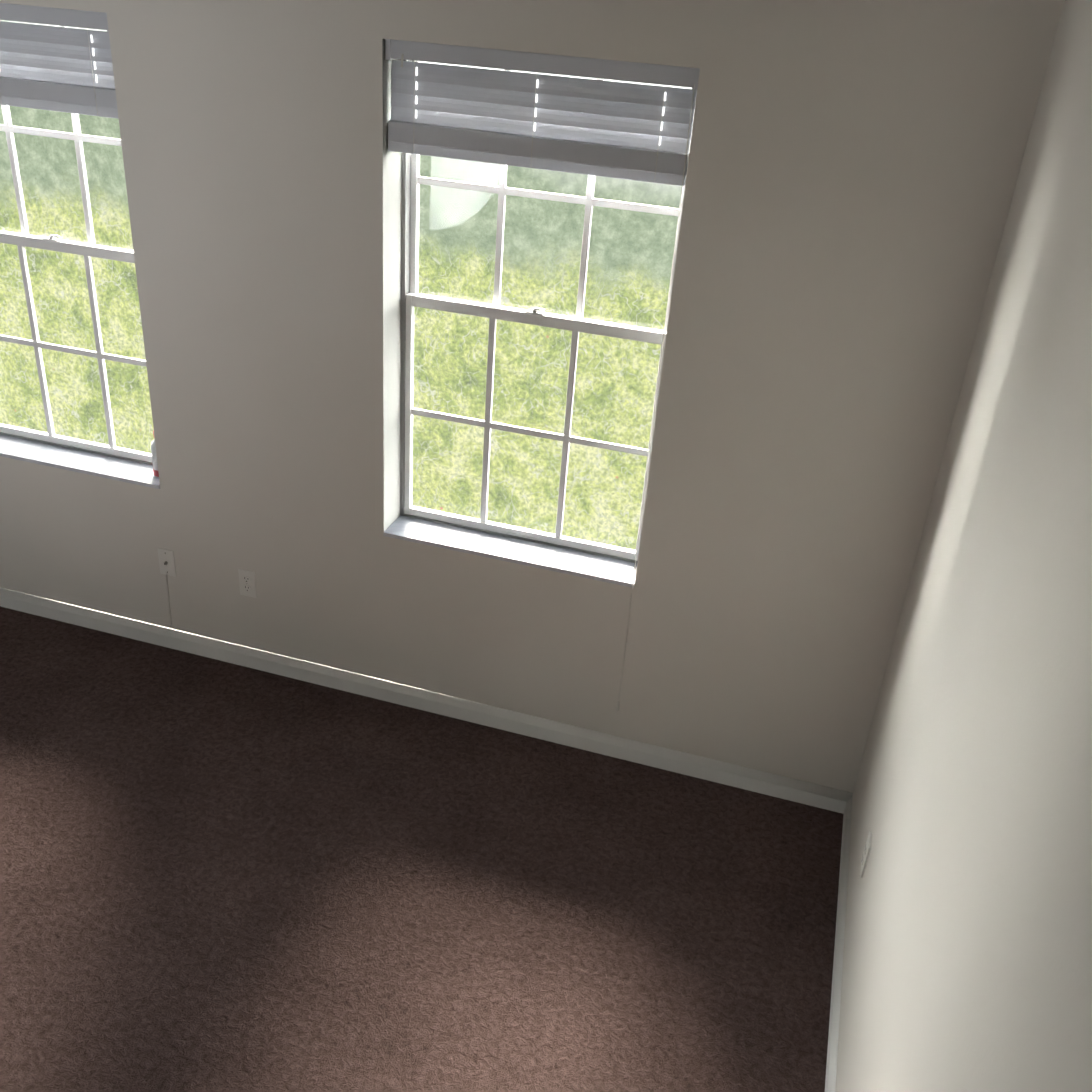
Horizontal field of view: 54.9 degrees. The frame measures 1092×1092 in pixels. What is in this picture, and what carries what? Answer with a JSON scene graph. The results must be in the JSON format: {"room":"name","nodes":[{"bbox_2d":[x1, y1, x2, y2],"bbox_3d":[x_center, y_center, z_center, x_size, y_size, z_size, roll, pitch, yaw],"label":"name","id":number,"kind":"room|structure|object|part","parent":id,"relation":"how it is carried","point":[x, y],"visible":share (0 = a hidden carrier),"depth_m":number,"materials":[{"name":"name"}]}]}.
{"room":"empty bedroom","nodes":[
{"label":"empty bedroom","id":0,"kind":"room"},
{"bbox_2d":[0,606,842,1091],"bbox_3d":[-2.036,1.608,2.059,5.394,0.120,5.573,11,29,13],"label":"floor","id":1,"kind":"structure","parent":0,"point":[218,876],"depth_m":3.18,"materials":[{"name":"carpet"}]},
{"bbox_2d":[0,0,1064,792],"bbox_3d":[-1.167,-0.858,3.643,5.394,3.060,0.235,11,29,13],"label":"wall","id":2,"kind":"structure","parent":0,"point":[854,166],"depth_m":3.27,"materials":[{"name":"paint"}]},
{"bbox_2d":[0,22,152,464],"bbox_3d":[-1.770,-1.086,3.800,0.914,1.574,0.075,11,29,13],"label":"window","id":3,"kind":"structure","parent":2,"relation":"in","point":[24,239],"depth_m":3.84,"materials":[{"name":"white plastic"}]},
{"bbox_2d":[0,3,118,118],"bbox_3d":[-1.765,-1.587,3.386,0.910,0.302,0.070,11,29,13],"label":"window blind","id":4,"kind":"object","parent":3,"relation":"attached to","point":[58,69],"visible":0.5,"depth_m":3.33,"materials":[{"name":"white plastic"}]},
{"bbox_2d":[0,434,159,488],"bbox_3d":[-1.855,-0.342,4.086,0.913,0.016,0.168,11,29,13],"label":"window sill","id":5,"kind":"structure","parent":2,"relation":"attached to","point":[99,465],"depth_m":4.05,"materials":[{"name":"wood"}]},
{"bbox_2d":[151,431,158,477],"bbox_3d":[-1.453,-0.348,3.947,0.057,0.180,0.057,11,29,13],"label":"bottle","id":6,"kind":"object","parent":5,"relation":"on","point":[154,461],"visible":0.27,"depth_m":3.93,"materials":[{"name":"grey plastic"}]},
{"bbox_2d":[157,548,175,629],"bbox_3d":[-1.479,0.177,4.124,0.070,0.367,0.017,11,29,13],"label":"outlet","id":7,"kind":"object","parent":2,"relation":"attached to","point":[166,561],"depth_m":4.07,"materials":[{"name":"white plastic"}]},
{"bbox_3d":[-1.492,0.222,4.156,0.010,0.255,0.005,11,29,13],"label":"coaxial cable outlet with cord","id":8,"kind":"part","parent":7,"relation":"part of","materials":[{"name":"white plastic"}]},
{"bbox_2d":[238,569,256,597],"bbox_3d":[-1.136,0.143,3.996,0.070,0.114,0.009,11,29,13],"label":"electrical outlet","id":9,"kind":"object","parent":2,"relation":"attached to","point":[247,582],"visible":1,"depth_m":3.99,"materials":[{"name":"white plastic"}]},
{"bbox_2d":[0,587,852,813],"bbox_3d":[-1.299,0.416,4.186,4.924,0.088,0.014,11,29,13],"label":"baseboard","id":10,"kind":"structure","parent":2,"relation":"attached to","point":[761,782],"depth_m":3.97,"materials":[{"name":"white wood"}]},
{"bbox_2d":[383,515,636,587],"bbox_3d":[-0.117,0.011,3.682,0.910,0.016,0.168,11,29,13],"label":"window sill","id":11,"kind":"structure","parent":2,"relation":"attached to","point":[540,556],"depth_m":3.66,"materials":[{"name":"wood"}]},
{"bbox_2d":[400,59,696,562],"bbox_3d":[-0.032,-0.733,3.396,0.911,1.574,0.075,11,29,13],"label":"window","id":12,"kind":"structure","parent":2,"relation":"in","point":[412,181],"depth_m":3.44,"materials":[{"name":"white plastic"}]},
{"bbox_2d":[385,39,699,185],"bbox_3d":[-0.027,-1.234,2.982,0.907,0.302,0.070,11,29,13],"label":"window blind","id":13,"kind":"object","parent":12,"relation":"attached to","point":[623,130],"visible":0.9,"depth_m":2.97,"materials":[{"name":"white plastic"}]},
{"bbox_2d":[616,84,694,711],"bbox_3d":[0.328,-0.321,3.278,0.016,2.059,0.031,11,29,13],"label":"blind cord","id":14,"kind":"object","parent":13,"relation":"hanging from","point":[617,708],"visible":1,"depth_m":3.20,"materials":[{"name":"white fabric"}]},
{"bbox_2d":[835,0,1091,1091],"bbox_3d":[0.533,0.796,0.788,0.235,3.060,5.573,11,29,13],"label":"wall","id":15,"kind":"structure","parent":0,"point":[967,958],"depth_m":1.84,"materials":[{"name":"paint"}]},
{"bbox_2d":[825,795,852,1091],"bbox_3d":[0.316,1.995,1.459,0.014,0.088,5.090,11,29,13],"label":"baseboard","id":16,"kind":"structure","parent":15,"relation":"attached to","point":[831,1066],"depth_m":3.02,"materials":[{"name":"white wood"}]},
{"bbox_2d":[860,831,870,877],"bbox_3d":[0.891,0.860,2.930,0.009,0.114,0.070,11,29,13],"label":"electrical outlet","id":17,"kind":"object","parent":15,"relation":"attached to","point":[867,848],"visible":1,"depth_m":2.91,"materials":[{"name":"white plastic"}]},
{"label":"outside","id":18,"kind":"structure","parent":0,"visible":0},
{"bbox_2d":[0,20,691,549],"bbox_3d":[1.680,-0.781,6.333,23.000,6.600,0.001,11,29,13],"label":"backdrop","id":19,"kind":"structure","parent":18,"point":[456,350],"depth_m":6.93,"materials":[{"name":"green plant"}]}
]}

